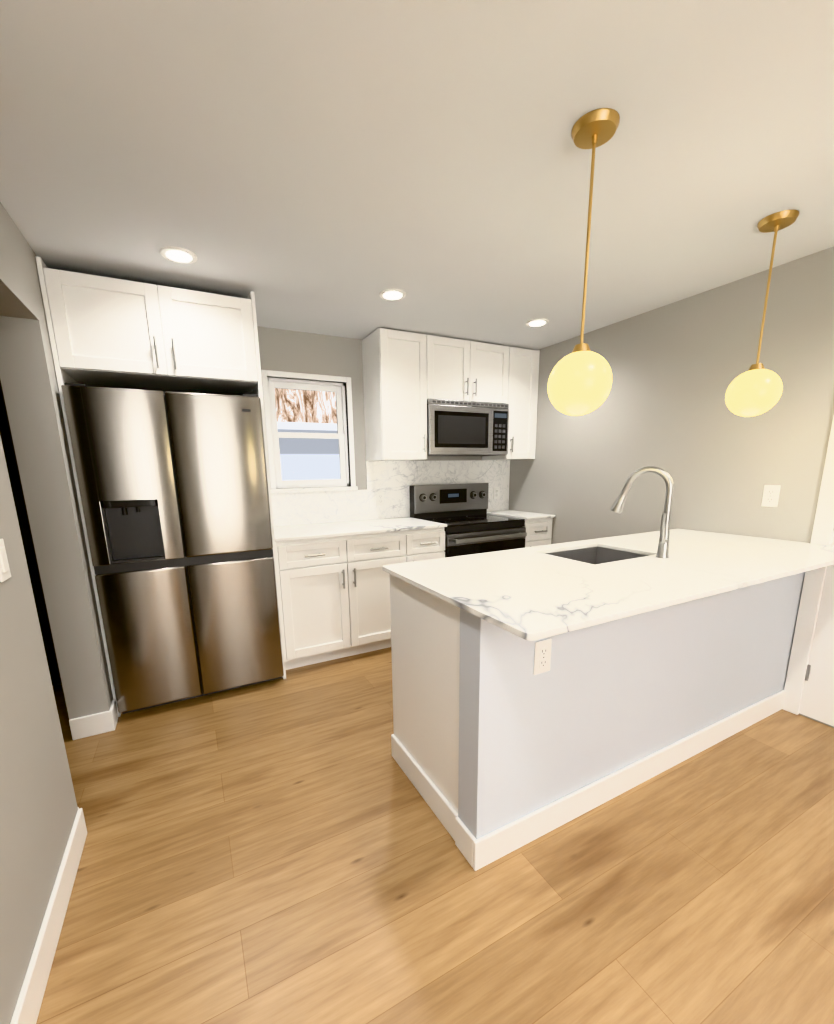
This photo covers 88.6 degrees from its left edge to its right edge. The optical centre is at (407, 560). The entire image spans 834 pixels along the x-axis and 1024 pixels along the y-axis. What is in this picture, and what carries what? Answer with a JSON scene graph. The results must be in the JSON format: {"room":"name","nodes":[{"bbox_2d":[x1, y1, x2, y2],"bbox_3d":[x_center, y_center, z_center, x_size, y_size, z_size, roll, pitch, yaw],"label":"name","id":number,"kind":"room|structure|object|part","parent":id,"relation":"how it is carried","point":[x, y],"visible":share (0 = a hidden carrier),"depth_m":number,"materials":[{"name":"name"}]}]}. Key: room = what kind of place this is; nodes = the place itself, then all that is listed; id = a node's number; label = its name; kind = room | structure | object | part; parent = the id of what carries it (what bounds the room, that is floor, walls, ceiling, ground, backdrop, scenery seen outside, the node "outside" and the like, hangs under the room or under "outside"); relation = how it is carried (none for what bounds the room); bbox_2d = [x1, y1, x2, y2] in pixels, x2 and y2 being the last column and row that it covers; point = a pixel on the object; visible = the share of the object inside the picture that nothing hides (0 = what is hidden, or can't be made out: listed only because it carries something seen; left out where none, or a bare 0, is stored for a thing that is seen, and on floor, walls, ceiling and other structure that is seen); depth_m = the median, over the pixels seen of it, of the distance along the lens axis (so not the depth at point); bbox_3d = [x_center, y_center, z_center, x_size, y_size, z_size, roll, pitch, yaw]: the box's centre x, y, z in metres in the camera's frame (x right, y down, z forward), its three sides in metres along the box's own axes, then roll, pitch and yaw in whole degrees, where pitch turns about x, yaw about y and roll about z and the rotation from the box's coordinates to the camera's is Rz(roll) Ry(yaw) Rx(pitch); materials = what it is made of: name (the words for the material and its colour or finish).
{"room":"kitchen","nodes":[
{"label":"kitchen","id":0,"kind":"room"},
{"bbox_2d":[0,202,112,1023],"bbox_3d":[-0.636,0.180,0.024,0.170,2.320,6.100,-7,13,-26],"label":"wall","id":1,"kind":"structure","parent":0,"point":[38,808],"depth_m":1.55,"materials":[{"name":"beige paint"}]},
{"bbox_2d":[0,539,10,581],"bbox_3d":[-1.152,-0.003,1.214,0.009,0.115,0.071,-7,13,-26],"label":"light switch","id":2,"kind":"object","parent":1,"relation":"attached to","point":[5,573],"visible":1,"depth_m":1.21,"materials":[{"name":"white plastic"}]},
{"bbox_2d":[10,807,86,1023],"bbox_3d":[-0.226,1.368,-0.296,0.020,0.115,4.404,-7,13,-26],"label":"baseboard","id":3,"kind":"structure","parent":1,"relation":"attached to","point":[29,1001],"depth_m":1.20,"materials":[{"name":"white wood"}]},
{"bbox_2d":[0,326,481,685],"bbox_3d":[-1.002,-0.508,3.289,4.730,2.320,0.170,-7,13,-26],"label":"wall","id":4,"kind":"structure","parent":0,"point":[296,351],"depth_m":3.08,"materials":[{"name":"beige paint"}]},
{"bbox_2d":[261,370,357,492],"bbox_3d":[-0.747,-0.968,3.272,0.686,0.858,0.130,-7,13,-26],"label":"window","id":5,"kind":"structure","parent":4,"relation":"in","point":[304,411],"depth_m":3.30,"materials":[{"name":"white plastic"}]},
{"bbox_3d":[-0.761,-0.969,3.299,0.590,0.790,0.060,-7,13,-26],"label":"window sashes","id":6,"kind":"part","parent":5,"relation":"part of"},
{"bbox_2d":[271,460,509,526],"bbox_3d":[-0.061,-0.612,3.656,2.364,0.478,0.014,-7,13,-26],"label":"backsplash","id":7,"kind":"structure","parent":4,"relation":"attached to","point":[393,481],"depth_m":3.59,"materials":[{"name":"stone"}]},
{"bbox_2d":[493,487,499,498],"bbox_3d":[0.855,-0.655,4.115,0.071,0.115,0.008,-7,13,-26],"label":"outlet","id":8,"kind":"object","parent":7,"relation":"attached to","point":[496,492],"visible":1,"depth_m":4.11,"materials":[{"name":"white plastic"}]},
{"bbox_2d":[362,328,429,460],"bbox_3d":[-0.101,-1.246,3.314,0.378,0.902,0.347,-7,13,-26],"label":"upper cabinet","id":9,"kind":"object","parent":4,"relation":"attached to","point":[425,395],"depth_m":3.18,"materials":[{"name":"white paint"}]},
{"bbox_2d":[407,388,509,456],"bbox_3d":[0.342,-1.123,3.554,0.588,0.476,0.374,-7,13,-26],"label":"microwave","id":10,"kind":"object","parent":4,"relation":"attached to","point":[459,422],"depth_m":3.39,"materials":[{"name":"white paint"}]},
{"bbox_2d":[430,335,513,391],"bbox_3d":[0.411,-1.530,3.524,0.782,0.450,0.347,-7,13,-26],"label":"upper cabinet","id":11,"kind":"object","parent":4,"relation":"attached to","point":[473,366],"depth_m":3.36,"materials":[{"name":"white paint"}]},
{"bbox_2d":[494,392,513,455],"bbox_3d":[0.686,-1.165,3.726,0.186,0.476,0.374,-7,13,-26],"label":"control panel","id":12,"kind":"object","parent":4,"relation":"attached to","point":[503,401],"depth_m":3.58,"materials":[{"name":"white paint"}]},
{"bbox_2d":[482,347,539,459],"bbox_3d":[0.909,-1.370,3.818,0.328,0.902,0.347,-7,13,-26],"label":"upper cabinet","id":13,"kind":"object","parent":4,"relation":"attached to","point":[524,365],"depth_m":3.68,"materials":[{"name":"white paint"}]},
{"bbox_2d":[0,0,833,349],"bbox_3d":[0.318,-1.144,0.353,4.850,0.100,6.270,-7,13,-26],"label":"ceiling","id":14,"kind":"structure","parent":0,"point":[324,166],"depth_m":1.36,"materials":[{"name":"white paint"}]},
{"bbox_2d":[159,246,196,263],"bbox_3d":[-1.057,-1.409,1.970,0.155,0.007,0.155,-9,14,-32],"label":"recessed light","id":15,"kind":"object","parent":14,"relation":"in","point":[178,254],"depth_m":1.96,"materials":[{"name":"white"}]},
{"bbox_2d":[379,289,405,300],"bbox_3d":[-0.088,-1.529,2.454,0.155,0.007,0.155,-9,14,-32],"label":"recessed light","id":16,"kind":"object","parent":14,"relation":"in","point":[388,294],"depth_m":2.44,"materials":[{"name":"white plastic"}]},
{"bbox_2d":[526,319,548,326],"bbox_3d":[0.899,-1.655,2.969,0.155,0.007,0.155,-9,14,-32],"label":"recessed light","id":17,"kind":"object","parent":14,"relation":"in","point":[535,322],"depth_m":2.95,"materials":[{"name":"white"}]},
{"bbox_2d":[547,108,619,415],"bbox_3d":[0.563,-0.891,1.354,0.200,0.820,0.200,-7,13,-26],"label":"pendant light","id":18,"kind":"object","parent":14,"relation":"hanging from","point":[580,381],"visible":0.98,"depth_m":1.33,"materials":[{"name":"yellow glass"}]},
{"bbox_3d":[0.569,-0.588,1.418,0.200,0.200,0.200,-7,13,-26],"label":"globe","id":19,"kind":"part","parent":18,"relation":"part of","materials":[{"name":"yellow glass"}]},
{"bbox_2d":[725,210,798,416],"bbox_3d":[1.537,-1.033,1.847,0.200,0.780,0.200,-7,13,-26],"label":"pendant light","id":20,"kind":"object","parent":14,"relation":"hanging from","point":[756,389],"visible":1,"depth_m":1.83,"materials":[{"name":"yellow glass"}]},
{"bbox_3d":[1.542,-0.749,1.907,0.200,0.200,0.200,-7,13,-26],"label":"globe","id":21,"kind":"part","parent":20,"relation":"part of","materials":[{"name":"yellow glass"}]},
{"bbox_2d":[36,647,833,1023],"bbox_3d":[0.359,1.223,0.856,4.850,0.100,6.270,-7,13,-26],"label":"floor","id":22,"kind":"structure","parent":0,"point":[282,851],"depth_m":1.39,"materials":[{"name":"brown wood"}]},
{"bbox_2d":[35,256,285,716],"bbox_3d":[-1.377,-0.351,2.631,0.939,2.300,0.686,-7,13,-26],"label":"surround","id":23,"kind":"object","parent":22,"relation":"on","point":[107,332],"visible":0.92,"depth_m":2.18,"materials":[{"name":"white paint"}]},
{"bbox_2d":[61,383,283,713],"bbox_3d":[-1.357,-0.080,2.659,0.889,1.757,0.696,-7,13,-26],"label":"fridge","id":24,"kind":"object","parent":22,"relation":"on","point":[173,489],"visible":1,"depth_m":2.32,"materials":[{"name":"grey metal"}]},
{"bbox_2d":[275,529,417,669],"bbox_3d":[-0.527,0.217,3.235,0.980,0.909,0.612,-7,13,-26],"label":"base cabinet","id":25,"kind":"object","parent":22,"relation":"on","point":[334,584],"depth_m":2.93,"materials":[{"name":"white paint"}]},
{"bbox_2d":[274,517,445,540],"bbox_3d":[-0.407,-0.252,3.190,1.256,0.020,0.633,-7,13,-26],"label":"countertop","id":26,"kind":"structure","parent":25,"relation":"on","point":[390,525],"depth_m":3.07,"materials":[{"name":"white stone"}]},
{"bbox_2d":[389,573,459,840],"bbox_3d":[0.289,0.503,1.823,0.531,0.908,0.553,-7,13,-26],"label":"base cabinet","id":27,"kind":"object","parent":22,"relation":"on","point":[425,630],"depth_m":1.66,"materials":[{"name":"white paint"}]},
{"bbox_2d":[382,529,833,640],"bbox_3d":[1.028,-0.006,1.915,2.106,0.020,0.910,-7,13,-26],"label":"countertop","id":28,"kind":"structure","parent":27,"relation":"on","point":[530,593],"depth_m":1.60,"materials":[{"name":"white stone"}]},
{"bbox_2d":[546,545,641,560],"bbox_3d":[0.903,0.069,2.065,0.469,0.208,0.374,-7,13,-26],"label":"sink","id":29,"kind":"object","parent":28,"relation":"in","point":[584,552],"depth_m":2.24,"materials":[{"name":"grey metal"}]},
{"bbox_2d":[611,466,673,557],"bbox_3d":[1.057,-0.225,1.934,0.127,0.398,0.249,-7,13,-26],"label":"faucet","id":30,"kind":"object","parent":28,"relation":"on","point":[664,537],"visible":1,"depth_m":1.87,"materials":[{"name":"silver metal"}]},
{"bbox_2d":[418,525,446,560],"bbox_3d":[-0.023,0.154,3.487,0.394,0.909,0.612,-7,13,-26],"label":"base cabinet","id":31,"kind":"object","parent":22,"relation":"on","point":[431,542],"depth_m":3.19,"materials":[{"name":"white paint"}]},
{"bbox_2d":[409,483,526,557],"bbox_3d":[0.519,-0.047,3.678,0.772,1.205,0.673,-7,13,-26],"label":"range","id":32,"kind":"object","parent":22,"relation":"on","point":[473,526],"visible":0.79,"depth_m":3.61,"materials":[{"name":"black metal"}]},
{"bbox_2d":[487,510,555,547],"bbox_3d":[1.002,0.022,3.975,0.328,0.930,0.650,-7,13,-26],"label":"base cabinet","id":33,"kind":"object","parent":22,"relation":"on","point":[538,526],"visible":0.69,"depth_m":3.67,"materials":[{"name":"white paint"}]},
{"bbox_2d":[487,510,555,519],"bbox_3d":[0.990,-0.425,3.888,0.328,0.020,0.633,-7,13,-26],"label":"countertop","id":34,"kind":"structure","parent":33,"relation":"on","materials":[{"name":"stone"}]},
{"bbox_2d":[455,572,804,870],"bbox_3d":[1.121,0.480,1.865,2.093,0.908,0.124,-7,13,-26],"label":"wall","id":35,"kind":"structure","parent":22,"relation":"on","point":[597,715],"depth_m":1.63,"materials":[{"name":"grey paint"}]},
{"bbox_2d":[534,639,551,674],"bbox_3d":[0.449,0.319,1.420,0.071,0.115,0.008,-7,13,-26],"label":"outlet","id":36,"kind":"object","parent":35,"relation":"attached to","point":[542,657],"visible":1,"depth_m":1.42,"materials":[{"name":"white plastic"}]},
{"bbox_2d":[509,247,833,727],"bbox_3d":[2.458,-0.203,1.569,0.170,2.320,6.100,-7,13,-26],"label":"wall","id":37,"kind":"structure","parent":0,"point":[678,367],"depth_m":2.58,"materials":[{"name":"beige paint"}]},
{"bbox_2d":[762,485,780,506],"bbox_3d":[1.967,-0.352,2.314,0.008,0.115,0.071,-7,13,-26],"label":"light switch","id":38,"kind":"object","parent":37,"relation":"attached to","point":[770,495],"visible":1,"depth_m":2.31,"materials":[{"name":"white plastic"}]},
{"bbox_2d":[783,417,833,726],"bbox_3d":[2.276,-0.126,1.742,0.018,2.105,0.950,-7,13,-26],"label":"door","id":39,"kind":"structure","parent":37,"relation":"attached to","point":[809,686],"depth_m":2.20,"materials":[{"name":"white wood"}]}
]}

